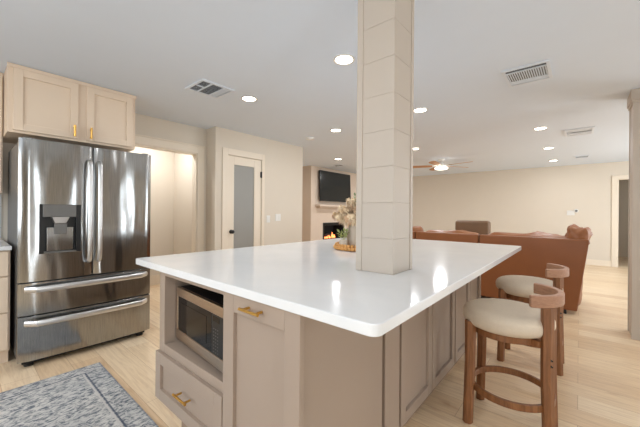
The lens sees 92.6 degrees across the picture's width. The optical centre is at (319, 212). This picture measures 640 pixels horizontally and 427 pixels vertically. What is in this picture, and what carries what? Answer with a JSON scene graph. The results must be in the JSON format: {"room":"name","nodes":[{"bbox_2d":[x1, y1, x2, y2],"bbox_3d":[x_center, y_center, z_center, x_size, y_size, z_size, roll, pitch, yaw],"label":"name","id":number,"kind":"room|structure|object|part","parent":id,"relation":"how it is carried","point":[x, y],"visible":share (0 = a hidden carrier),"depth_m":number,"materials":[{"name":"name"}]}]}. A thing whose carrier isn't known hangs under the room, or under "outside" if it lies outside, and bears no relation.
{"room":"kitchen","nodes":[
{"label":"kitchen","id":0,"kind":"room"},
{"bbox_2d":[0,113,206,250],"bbox_3d":[-3.455,-0.033,2.504,0.130,2.410,5.355,0,0,40],"label":"wall","id":1,"kind":"structure","parent":0,"point":[145,125],"depth_m":3.99,"materials":[{"name":"beige paint"}]},
{"bbox_2d":[0,72,3,193],"bbox_3d":[-3.189,-0.703,2.444,0.361,1.060,0.900,0,0,40],"label":"upper cabinet","id":2,"kind":"object","parent":1,"relation":"attached to","point":[1,74],"visible":1,"depth_m":2.69,"materials":[{"name":"beige paint"}]},
{"bbox_3d":[-2.944,-0.689,2.521,0.020,1.010,0.445,0,0,40],"label":"door","id":3,"kind":"part","parent":2,"relation":"part of","materials":[{"name":"beige paint"}]},
{"bbox_2d":[3,62,135,151],"bbox_3d":[-2.467,-0.945,3.046,0.682,0.565,0.954,0,0,40],"label":"upper cabinet","id":4,"kind":"object","parent":1,"relation":"attached to","point":[37,104],"visible":0.98,"depth_m":2.78,"materials":[{"name":"beige paint"}]},
{"bbox_3d":[-2.390,-0.937,2.686,0.020,0.510,0.429,0,0,40],"label":"door","id":5,"kind":"part","parent":4,"relation":"part of","materials":[{"name":"beige paint"}]},
{"bbox_3d":[-2.245,-1.209,2.860,0.012,0.032,0.954,0,0,40],"label":"crown trim","id":6,"kind":"part","parent":4,"relation":"part of","materials":[{"name":"beige paint"}]},
{"bbox_3d":[-2.170,-0.746,2.902,0.039,0.106,0.018,0,0,40],"label":"handle","id":7,"kind":"part","parent":4,"relation":"part of","materials":[{"name":"gold metal"}]},
{"bbox_3d":[-2.084,-0.934,3.047,0.020,0.510,0.390,0,0,40],"label":"door","id":8,"kind":"part","parent":4,"relation":"part of","materials":[{"name":"beige paint"}]},
{"bbox_2d":[135,134,204,252],"bbox_3d":[-2.106,0.109,4.087,0.144,2.148,1.135,0,0,40],"label":"trim","id":9,"kind":"structure","parent":1,"relation":"attached to","point":[197,151],"depth_m":4.40,"materials":[{"name":"beige wood"}]},
{"bbox_2d":[130,147,173,275],"bbox_3d":[-3.089,-0.030,4.553,0.120,2.410,1.755,0,0,40],"label":"wall","id":10,"kind":"structure","parent":0,"point":[162,162],"depth_m":5.03,"materials":[{"name":"beige paint"}]},
{"bbox_2d":[150,274,159,285],"bbox_3d":[-3.046,1.095,4.510,0.015,0.160,1.755,0,0,40],"label":"baseboard","id":11,"kind":"structure","parent":10,"relation":"attached to","point":[154,279],"depth_m":4.94,"materials":[{"name":"beige wood"}]},
{"bbox_2d":[174,126,302,253],"bbox_3d":[-1.625,-0.018,5.639,1.870,2.410,1.795,0,0,40],"label":"wall","id":12,"kind":"structure","parent":0,"point":[283,161],"depth_m":5.06,"materials":[{"name":"beige paint"}]},
{"bbox_2d":[221,147,264,249],"bbox_3d":[-1.167,0.125,4.720,0.018,2.130,0.775,0,0,40],"label":"trim","id":13,"kind":"structure","parent":12,"relation":"attached to","point":[225,151],"depth_m":4.48,"materials":[{"name":"beige wood"}]},
{"bbox_2d":[227,155,261,248],"bbox_3d":[-1.151,0.170,4.741,0.100,2.022,0.633,0,0,40],"label":"door","id":14,"kind":"structure","parent":12,"relation":"in","point":[244,174],"depth_m":4.75,"materials":[{"name":"grey glass"}]},
{"bbox_3d":[-1.186,0.118,4.749,0.008,1.675,0.385,0,0,40],"label":"glass pane","id":15,"kind":"part","parent":14,"relation":"part of","materials":[{"name":"grey glass"}]},
{"bbox_2d":[275,214,280,220],"bbox_3d":[-0.720,0.089,5.255,0.010,0.118,0.120,0,0,40],"label":"light switch","id":16,"kind":"object","parent":12,"relation":"attached to","point":[277,216],"visible":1,"depth_m":5.25,"materials":[{"name":"white plastic"}]},
{"bbox_2d":[0,0,639,176],"bbox_3d":[2.170,-1.252,4.560,9.400,0.120,15.750,0,0,40],"label":"ceiling","id":17,"kind":"structure","parent":0,"point":[279,53],"depth_m":2.52,"materials":[{"name":"white paint"}]},
{"bbox_2d":[185,79,234,98],"bbox_3d":[-1.085,-1.213,3.024,0.330,0.012,0.350,0,0,40],"label":"ceiling vent","id":18,"kind":"object","parent":17,"relation":"in","point":[202,86],"visible":1,"depth_m":3.01,"materials":[{"name":"metal"}]},
{"bbox_2d":[241,96,256,101],"bbox_3d":[-0.757,-1.212,3.271,0.172,0.008,0.172,0,0,40],"label":"recessed light","id":19,"kind":"object","parent":17,"relation":"in","point":[244,98],"visible":1,"depth_m":3.26,"materials":[{"name":"beige plastic"}]},
{"bbox_2d":[243,97,255,100],"bbox_3d":[-0.757,-1.213,3.271,0.138,0.005,0.138,0,0,40],"label":"diffuser","id":20,"kind":"object","parent":19,"relation":"attached to","point":[244,98],"depth_m":3.27,"materials":[{"name":"beige plastic"}]},
{"bbox_2d":[330,129,341,131],"bbox_3d":[0.233,-1.204,4.503,0.172,0.008,0.172,0,0,40],"label":"recessed light","id":21,"kind":"object","parent":17,"relation":"in","point":[331,130],"visible":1,"depth_m":4.50,"materials":[{"name":"beige plastic"}]},
{"bbox_2d":[333,54,354,64],"bbox_3d":[0.190,-1.204,2.417,0.172,0.008,0.172,0,0,40],"label":"recessed light","id":22,"kind":"object","parent":17,"relation":"in","point":[341,59],"visible":1,"depth_m":2.41,"materials":[{"name":"white plastic"}]},
{"bbox_2d":[335,56,352,63],"bbox_3d":[0.190,-1.205,2.417,0.138,0.005,0.138,0,0,40],"label":"diffuser","id":23,"kind":"object","parent":22,"relation":"attached to","point":[338,59],"depth_m":2.41,"materials":[{"name":"beige plastic"}]},
{"bbox_2d":[414,107,427,112],"bbox_3d":[1.175,-1.196,3.587,0.172,0.008,0.172,0,0,40],"label":"recessed light","id":24,"kind":"object","parent":17,"relation":"in","point":[422,109],"visible":0.91,"depth_m":3.59,"materials":[{"name":"beige plastic"}]},
{"bbox_2d":[414,109,425,111],"bbox_3d":[1.175,-1.197,3.587,0.138,0.005,0.138,0,0,40],"label":"diffuser","id":25,"kind":"object","parent":24,"relation":"attached to","point":[415,110],"depth_m":3.59,"materials":[{"name":"beige plastic"}]},
{"bbox_2d":[413,158,472,170],"bbox_3d":[2.673,-1.067,6.768,1.362,0.241,1.312,0,0,40],"label":"ceiling fan","id":26,"kind":"object","parent":17,"relation":"hanging from","point":[440,166],"visible":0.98,"depth_m":6.75,"materials":[{"name":"brown plastic"}]},
{"bbox_3d":[2.279,-1.036,6.968,0.520,0.034,0.135,0,0,20],"label":"blade","id":27,"kind":"part","parent":26,"relation":"part of","materials":[{"name":"brown wood"}]},
{"bbox_3d":[2.427,-1.035,6.458,0.141,0.034,0.522,0,0,40],"label":"blade","id":28,"kind":"part","parent":26,"relation":"part of","materials":[{"name":"brown wood"}]},
{"bbox_3d":[2.702,-1.092,6.814,0.200,0.189,0.200,0,0,40],"label":"motor","id":29,"kind":"part","parent":26,"relation":"part of","materials":[{"name":"white plastic"}]},
{"bbox_3d":[2.701,-0.972,6.814,0.280,0.052,0.280,0,0,40],"label":"lamp shade","id":30,"kind":"part","parent":26,"relation":"part of","materials":[{"name":"white glass"}]},
{"bbox_2d":[501,59,552,86],"bbox_3d":[1.792,-1.189,2.645,0.330,0.012,0.400,0,0,40],"label":"ceiling vent","id":31,"kind":"object","parent":17,"relation":"in","point":[538,71],"visible":1,"depth_m":2.63,"materials":[{"name":"metal"}]},
{"bbox_2d":[533,127,547,129],"bbox_3d":[3.106,-1.181,4.310,0.172,0.008,0.172,0,0,40],"label":"recessed light","id":32,"kind":"object","parent":17,"relation":"in","point":[537,128],"visible":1,"depth_m":4.31,"materials":[{"name":"beige plastic"}]},
{"bbox_2d":[564,126,594,136],"bbox_3d":[3.777,-1.173,4.462,0.330,0.012,0.440,0,0,40],"label":"ceiling vent","id":33,"kind":"object","parent":17,"relation":"in","point":[587,130],"visible":1,"depth_m":4.44,"materials":[{"name":"metal"}]},
{"bbox_2d":[574,155,588,157],"bbox_3d":[5.462,-1.159,6.390,0.240,0.012,0.240,0,0,40],"label":"ceiling vent","id":34,"kind":"object","parent":17,"relation":"in","point":[583,156],"visible":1,"depth_m":6.37,"materials":[{"name":"metal"}]},
{"bbox_2d":[0,256,639,426],"bbox_3d":[2.149,1.278,4.560,9.400,0.120,15.750,0,0,40],"label":"floor","id":35,"kind":"structure","parent":0,"point":[599,385],"depth_m":2.31,"materials":[{"name":"brown wood"}]},
{"bbox_2d":[0,250,9,363],"bbox_3d":[-3.001,0.731,2.283,0.876,0.888,0.912,0,0,40],"label":"base cabinet","id":36,"kind":"object","parent":35,"relation":"on","point":[4,255],"visible":0.94,"depth_m":2.35,"materials":[{"name":"beige paint"}]},
{"bbox_3d":[-2.699,0.633,2.033,0.020,0.270,0.880,0,0,40],"label":"drawer","id":37,"kind":"part","parent":36,"relation":"part of","materials":[{"name":"beige paint"}]},
{"bbox_3d":[-2.702,0.918,2.033,0.020,0.280,0.880,0,0,40],"label":"drawer","id":38,"kind":"part","parent":36,"relation":"part of","materials":[{"name":"beige paint"}]},
{"bbox_3d":[-2.697,0.393,2.033,0.020,0.190,0.880,0,0,40],"label":"drawer","id":39,"kind":"part","parent":36,"relation":"part of","materials":[{"name":"beige paint"}]},
{"bbox_2d":[0,239,11,250],"bbox_3d":[-2.997,0.271,2.285,0.853,0.031,0.916,0,0,40],"label":"countertop","id":40,"kind":"structure","parent":36,"relation":"on","point":[3,245],"depth_m":2.36,"materials":[{"name":"white stone"}]},
{"bbox_2d":[8,136,150,366],"bbox_3d":[-2.224,0.307,2.857,0.917,1.750,0.920,0,0,40],"label":"refrigerator","id":41,"kind":"object","parent":35,"relation":"on","point":[79,215],"visible":0.98,"depth_m":2.53,"materials":[{"name":"silver metal"}]},
{"bbox_3d":[-2.101,-0.014,2.447,0.070,1.083,0.451,0,0,40],"label":"door","id":42,"kind":"part","parent":41,"relation":"part of","materials":[{"name":"metal"}]},
{"bbox_3d":[-2.090,-0.014,2.456,0.056,0.104,0.206,0,0,40],"label":"control panel","id":43,"kind":"part","parent":41,"relation":"part of","materials":[{"name":"black plastic"}]},
{"bbox_3d":[-2.094,0.213,2.463,0.038,0.191,0.168,0,0,40],"label":"panel","id":44,"kind":"part","parent":41,"relation":"part of","materials":[{"name":"metal"}]},
{"bbox_3d":[-2.085,0.063,2.456,0.054,0.050,0.107,0,0,40],"label":"spout","id":45,"kind":"part","parent":41,"relation":"part of","materials":[{"name":"metal"}]},
{"bbox_3d":[-2.074,0.131,2.447,0.010,0.085,0.080,0,0,40],"label":"lever","id":46,"kind":"part","parent":41,"relation":"part of","materials":[{"name":"grey plastic"}]},
{"bbox_3d":[-2.264,1.144,2.885,0.730,0.035,0.860,0,0,40],"label":"kick plate","id":47,"kind":"part","parent":41,"relation":"part of","materials":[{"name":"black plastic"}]},
{"bbox_3d":[-1.957,0.961,2.626,0.070,0.337,0.920,0,0,40],"label":"freezer drawer","id":48,"kind":"part","parent":41,"relation":"part of","materials":[{"name":"metal"}]},
{"bbox_3d":[-1.955,0.660,2.626,0.070,0.243,0.920,0,0,40],"label":"freezer drawer","id":49,"kind":"part","parent":41,"relation":"part of","materials":[{"name":"metal"}]},
{"bbox_3d":[-1.909,0.839,2.587,0.081,0.046,0.854,0,0,40],"label":"handle","id":50,"kind":"part","parent":41,"relation":"part of","materials":[{"name":"metal"}]},
{"bbox_3d":[-1.907,0.584,2.587,0.081,0.046,0.854,0,0,40],"label":"handle","id":51,"kind":"part","parent":41,"relation":"part of","materials":[{"name":"metal"}]},
{"bbox_3d":[-1.923,-0.008,2.555,0.068,0.865,0.034,0,0,40],"label":"handle","id":52,"kind":"part","parent":41,"relation":"part of","materials":[{"name":"metal"}]},
{"bbox_3d":[-1.878,-0.008,2.608,0.068,0.865,0.034,0,0,40],"label":"handle","id":53,"kind":"part","parent":41,"relation":"part of","materials":[{"name":"metal"}]},
{"bbox_3d":[-1.800,-0.011,2.802,0.070,1.083,0.459,0,0,40],"label":"door","id":54,"kind":"part","parent":41,"relation":"part of","materials":[{"name":"metal"}]},
{"bbox_2d":[0,362,158,426],"bbox_3d":[-1.865,1.180,0.996,1.618,0.009,2.322,0,0,40],"label":"rug","id":55,"kind":"object","parent":35,"relation":"on","point":[88,396],"visible":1,"depth_m":1.88,"materials":[{"name":"grey fabric"}]},
{"bbox_2d":[155,272,223,426],"bbox_3d":[-0.466,0.754,1.633,0.641,0.885,0.602,0,0,40],"label":"base cabinet","id":56,"kind":"object","parent":35,"relation":"on","point":[187,384],"visible":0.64,"depth_m":1.47,"materials":[{"name":"beige paint"}]},
{"bbox_3d":[-0.635,0.855,1.405,0.121,0.010,0.038,0,0,40],"label":"handle","id":57,"kind":"part","parent":56,"relation":"part of","materials":[{"name":"gold metal"}]},
{"bbox_3d":[-0.633,0.864,1.441,0.637,0.246,0.020,0,0,40],"label":"drawer","id":58,"kind":"part","parent":56,"relation":"part of","materials":[{"name":"beige paint"}]},
{"bbox_2d":[176,284,223,372],"bbox_3d":[-0.461,0.551,1.592,0.530,0.296,0.360,0,0,45],"label":"microwave","id":59,"kind":"object","parent":56,"relation":"in","point":[199,311],"visible":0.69,"depth_m":1.45,"materials":[{"name":"silver metal"}]},
{"bbox_3d":[-0.616,0.536,1.508,0.383,0.179,0.017,0,0,45],"label":"door glass","id":60,"kind":"part","parent":59,"relation":"part of","materials":[{"name":"black glass"}]},
{"bbox_3d":[-0.435,0.538,1.330,0.125,0.179,0.017,0,0,45],"label":"control panel","id":61,"kind":"part","parent":59,"relation":"part of","materials":[{"name":"black plastic"}]},
{"bbox_2d":[222,292,382,426],"bbox_3d":[-0.058,0.757,1.287,0.427,0.885,0.602,0,0,40],"label":"base cabinet","id":62,"kind":"object","parent":35,"relation":"on","point":[282,368],"visible":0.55,"depth_m":1.11,"materials":[{"name":"beige paint"}]},
{"bbox_3d":[-0.242,0.348,1.076,0.108,0.010,0.038,0,0,40],"label":"handle","id":63,"kind":"part","parent":62,"relation":"part of","materials":[{"name":"gold metal"}]},
{"bbox_3d":[-0.221,0.697,1.093,0.425,0.762,0.020,0,0,40],"label":"door","id":64,"kind":"part","parent":62,"relation":"part of","materials":[{"name":"beige paint"}]},
{"bbox_3d":[0.102,0.758,1.185,0.018,0.885,0.538,0,0,40],"label":"panel","id":65,"kind":"part","parent":62,"relation":"part of","materials":[{"name":"beige paint"}]},
{"bbox_2d":[382,325,399,426],"bbox_3d":[-0.050,0.757,1.786,1.025,0.885,0.167,0,0,40],"label":"island post","id":66,"kind":"object","parent":35,"relation":"on","point":[390,344],"visible":0.07,"depth_m":1.45,"materials":[{"name":"beige paint"}]},
{"bbox_2d":[399,291,454,426],"bbox_3d":[0.285,0.760,2.202,1.048,0.885,0.898,0,0,40],"label":"base cabinet","id":67,"kind":"object","parent":35,"relation":"on","point":[427,339],"visible":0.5,"depth_m":1.80,"materials":[{"name":"beige paint"}]},
{"bbox_2d":[136,238,520,336],"bbox_3d":[0.334,0.300,2.238,1.620,0.034,2.510,0,0,40],"label":"countertop","id":68,"kind":"structure","parent":67,"relation":"on","point":[315,280],"depth_m":1.33,"materials":[{"name":"white stone"}]},
{"bbox_2d":[333,241,355,251],"bbox_3d":[0.317,0.259,2.364,0.429,0.048,0.427,0,0,-13],"label":"tray","id":69,"kind":"object","parent":68,"relation":"on","point":[337,245],"visible":0.38,"depth_m":2.22,"materials":[{"name":"brown wood"}]},
{"bbox_2d":[337,228,348,244],"bbox_3d":[0.168,0.189,2.294,0.098,0.156,0.088,0,0,-26],"label":"potted plant","id":70,"kind":"object","parent":69,"relation":"on","point":[345,234],"visible":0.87,"depth_m":2.28,"materials":[{"name":"green plant"}]},
{"bbox_2d":[347,224,355,247],"bbox_3d":[0.270,0.178,2.359,0.126,0.180,0.126,0,0,40],"label":"vase","id":71,"kind":"object","parent":69,"relation":"on","point":[351,239],"visible":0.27,"depth_m":2.31,"materials":[{"name":"grey ceramic"}]},
{"bbox_2d":[331,192,355,227],"bbox_3d":[0.266,0.029,2.360,0.364,0.387,0.315,0,0,-18],"label":"bouquet","id":72,"kind":"object","parent":71,"relation":"in","point":[345,215],"visible":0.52,"depth_m":2.29,"materials":[{"name":"beige plant"}]},
{"bbox_2d":[356,0,413,274],"bbox_3d":[0.323,-0.462,1.511,0.202,1.488,0.204,0,0,40],"label":"column","id":73,"kind":"structure","parent":68,"relation":"on","point":[385,49],"depth_m":1.44,"materials":[{"name":"tile"}]},
{"bbox_3d":[0.540,0.707,1.707,0.020,0.764,0.422,0,0,40],"label":"door","id":74,"kind":"part","parent":67,"relation":"part of","materials":[{"name":"beige paint"}]},
{"bbox_3d":[0.823,0.710,2.041,0.020,0.764,0.438,0,0,40],"label":"door","id":75,"kind":"part","parent":67,"relation":"part of","materials":[{"name":"beige paint"}]},
{"bbox_2d":[445,275,480,375],"bbox_3d":[0.823,0.764,2.836,1.048,0.885,0.760,0,0,40],"label":"base cabinet","id":76,"kind":"object","parent":35,"relation":"on","point":[471,290],"visible":0.17,"depth_m":2.38,"materials":[{"name":"beige paint"}]},
{"bbox_3d":[1.098,0.712,2.366,0.020,0.764,0.382,0,0,40],"label":"door","id":77,"kind":"part","parent":76,"relation":"part of","materials":[{"name":"beige paint"}]},
{"bbox_3d":[1.342,0.714,2.654,0.020,0.764,0.356,0,0,40],"label":"door","id":78,"kind":"part","parent":76,"relation":"part of","materials":[{"name":"beige paint"}]},
{"bbox_2d":[455,220,490,234],"bbox_3d":[3.238,0.697,6.335,0.760,1.060,0.800,0,0,40],"label":"recliner","id":79,"kind":"object","parent":35,"relation":"on","point":[480,227],"visible":0.12,"depth_m":5.99,"materials":[{"name":"beige leather"}]},
{"bbox_2d":[412,224,592,313],"bbox_3d":[2.218,0.677,4.910,3.211,1.083,0.977,0,0,40],"label":"sofa","id":80,"kind":"object","parent":35,"relation":"on","point":[538,249],"visible":0.48,"depth_m":3.87,"materials":[{"name":"leather"}]},
{"bbox_3d":[1.155,0.730,5.277,1.050,0.850,0.164,0,0,40],"label":"panel","id":81,"kind":"part","parent":80,"relation":"part of","materials":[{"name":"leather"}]},
{"bbox_2d":[413,226,423,231],"bbox_3d":[1.594,0.310,5.071,0.241,0.174,0.206,0,0,40],"label":"pillow","id":82,"kind":"object","parent":80,"relation":"on","point":[415,228],"depth_m":4.98,"materials":[{"name":"leather"}]},
{"bbox_3d":[1.913,0.736,4.635,0.907,0.850,0.164,0,0,40],"label":"panel","id":83,"kind":"part","parent":80,"relation":"part of","materials":[{"name":"leather"}]},
{"bbox_2d":[426,230,477,233],"bbox_3d":[2.017,0.523,4.749,0.917,0.506,0.310,0,0,40],"label":"cushion","id":84,"kind":"object","parent":80,"relation":"on","point":[439,231],"depth_m":4.64,"materials":[{"name":"leather"}]},
{"bbox_2d":[488,231,565,237],"bbox_3d":[2.786,0.515,4.108,1.058,0.528,0.310,0,0,40],"label":"cushion","id":85,"kind":"object","parent":80,"relation":"on","point":[534,234],"depth_m":4.02,"materials":[{"name":"leather"}]},
{"bbox_3d":[2.712,0.742,3.959,1.153,0.850,0.164,0,0,40],"label":"panel","id":86,"kind":"part","parent":80,"relation":"part of","materials":[{"name":"leather"}]},
{"bbox_2d":[565,224,592,243],"bbox_3d":[3.176,0.291,3.758,0.264,0.295,0.317,0,0,40],"label":"pillow","id":87,"kind":"object","parent":80,"relation":"on","point":[574,231],"depth_m":3.68,"materials":[{"name":"leather"}]},
{"bbox_3d":[3.307,0.880,4.034,0.256,0.634,0.900,0,0,40],"label":"armrest","id":88,"kind":"part","parent":80,"relation":"part of","materials":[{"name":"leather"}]},
{"bbox_2d":[462,283,564,426],"bbox_3d":[1.094,0.816,1.767,0.495,0.787,0.460,0,0,40],"label":"bar stool","id":89,"kind":"object","parent":35,"relation":"on","point":[534,323],"visible":1,"depth_m":1.65,"materials":[{"name":"beige fabric"}]},
{"bbox_3d":[0.861,0.915,1.766,0.062,0.585,0.059,0,0,-3],"label":"leg","id":90,"kind":"part","parent":89,"relation":"part of","materials":[{"name":"brown wood"}]},
{"bbox_3d":[1.044,0.916,1.981,0.059,0.585,0.062,0,0,-10],"label":"leg","id":91,"kind":"part","parent":89,"relation":"part of","materials":[{"name":"brown wood"}]},
{"bbox_3d":[1.085,0.679,1.776,0.360,0.036,0.352,0,0,40],"label":"seat rail","id":92,"kind":"part","parent":89,"relation":"part of","materials":[{"name":"brown wood"}]},
{"bbox_3d":[1.083,0.602,1.779,0.460,0.121,0.460,0,0,40],"label":"seat","id":93,"kind":"part","parent":89,"relation":"part of","materials":[{"name":"beige fabric"}]},
{"bbox_3d":[1.230,0.454,1.659,0.152,0.062,0.380,0,0,40],"label":"backrest","id":94,"kind":"part","parent":89,"relation":"part of","materials":[{"name":"brown wood"}]},
{"bbox_3d":[1.161,0.846,1.558,0.067,0.727,0.056,0,0,40],"label":"leg","id":95,"kind":"part","parent":89,"relation":"part of","materials":[{"name":"brown wood"}]},
{"bbox_3d":[1.312,0.847,1.736,0.067,0.727,0.056,0,0,40],"label":"leg","id":96,"kind":"part","parent":89,"relation":"part of","materials":[{"name":"brown wood"}]},
{"bbox_2d":[496,263,568,375],"bbox_3d":[1.721,0.821,2.507,0.495,0.787,0.460,0,0,40],"label":"bar stool","id":97,"kind":"object","parent":35,"relation":"on","point":[515,287],"visible":0.65,"depth_m":2.39,"materials":[{"name":"brown wood"}]},
{"bbox_3d":[1.488,0.920,2.506,0.062,0.585,0.059,0,0,-3],"label":"leg","id":98,"kind":"part","parent":97,"relation":"part of","materials":[{"name":"brown wood"}]},
{"bbox_3d":[1.671,0.921,2.721,0.059,0.585,0.062,0,0,-10],"label":"leg","id":99,"kind":"part","parent":97,"relation":"part of","materials":[{"name":"brown wood"}]},
{"bbox_3d":[1.712,0.684,2.516,0.360,0.036,0.352,0,0,40],"label":"seat rail","id":100,"kind":"part","parent":97,"relation":"part of","materials":[{"name":"brown wood"}]},
{"bbox_3d":[1.710,0.607,2.519,0.460,0.121,0.460,0,0,40],"label":"seat","id":101,"kind":"part","parent":97,"relation":"part of","materials":[{"name":"beige fabric"}]},
{"bbox_3d":[1.857,0.459,2.399,0.152,0.062,0.380,0,0,40],"label":"backrest","id":102,"kind":"part","parent":97,"relation":"part of","materials":[{"name":"brown wood"}]},
{"bbox_3d":[1.788,0.851,2.298,0.067,0.727,0.056,0,0,40],"label":"leg","id":103,"kind":"part","parent":97,"relation":"part of","materials":[{"name":"brown wood"}]},
{"bbox_3d":[1.939,0.852,2.476,0.067,0.727,0.056,0,0,40],"label":"leg","id":104,"kind":"part","parent":97,"relation":"part of","materials":[{"name":"brown wood"}]},
{"bbox_2d":[627,88,639,339],"bbox_3d":[3.231,0.022,2.974,0.337,2.409,0.339,0,0,40],"label":"column","id":105,"kind":"structure","parent":35,"relation":"on","point":[633,101],"depth_m":2.95,"materials":[{"name":"paint"}]},
{"bbox_2d":[302,165,355,241],"bbox_3d":[0.373,-0.002,8.950,0.400,2.410,2.360,0,0,40],"label":"wall","id":106,"kind":"structure","parent":0,"point":[313,218],"depth_m":8.09,"materials":[{"name":"paint"}]},
{"bbox_2d":[315,204,347,207],"bbox_3d":[0.612,-0.158,8.788,0.170,0.085,2.100,0,0,40],"label":"mantel shelf","id":107,"kind":"object","parent":106,"relation":"attached to","point":[317,205],"visible":0.48,"depth_m":8.19,"materials":[{"name":"paint"}]},
{"bbox_2d":[323,222,343,239],"bbox_3d":[0.254,0.605,8.772,0.375,0.635,0.960,0,0,40],"label":"fireplace","id":108,"kind":"object","parent":106,"relation":"in","point":[330,231],"visible":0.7,"depth_m":9.00,"materials":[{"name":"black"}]},
{"bbox_2d":[319,170,350,201],"bbox_3d":[0.431,-0.704,8.611,0.116,0.816,1.400,0,0,40],"label":"television","id":109,"kind":"object","parent":106,"relation":"attached to","point":[333,187],"visible":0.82,"depth_m":8.50,"materials":[{"name":"black plastic"}]},
{"bbox_2d":[339,240,347,244],"bbox_3d":[0.174,0.237,2.291,0.064,0.060,0.064,0,0,40],"label":"plant pot","id":110,"kind":"object","parent":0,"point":[343,242],"depth_m":2.26,"materials":[{"name":"grey ceramic"}]},
{"bbox_2d":[413,161,628,260],"bbox_3d":[5.463,0.040,8.228,9.100,2.410,0.120,0,0,40],"label":"wall","id":111,"kind":"structure","parent":0,"point":[528,200],"depth_m":8.12,"materials":[{"name":"beige paint"}]},
{"bbox_2d":[567,210,574,214],"bbox_3d":[6.177,0.016,7.539,0.150,0.118,0.010,0,0,40],"label":"light switch","id":112,"kind":"object","parent":111,"relation":"attached to","point":[569,212],"visible":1,"depth_m":7.54,"materials":[{"name":"white plastic"}]},
{"bbox_2d":[585,259,610,266],"bbox_3d":[4.332,1.171,9.091,6.272,0.130,0.015,0,0,40],"label":"baseboard","id":113,"kind":"structure","parent":111,"relation":"attached to","point":[588,261],"depth_m":7.20,"materials":[{"name":"white wood"}]},
{"bbox_2d":[611,175,628,266],"bbox_3d":[7.181,0.209,6.760,1.078,2.100,0.138,0,0,40],"label":"trim","id":114,"kind":"structure","parent":111,"relation":"attached to","point":[615,179],"depth_m":7.02,"materials":[{"name":"beige paint"}]},
{"bbox_2d":[618,180,628,256],"bbox_3d":[8.294,0.063,7.547,3.900,2.410,2.500,0,0,40],"label":"wall","id":115,"kind":"structure","parent":0,"point":[623,184],"depth_m":8.72,"materials":[{"name":"beige paint"}]}
]}

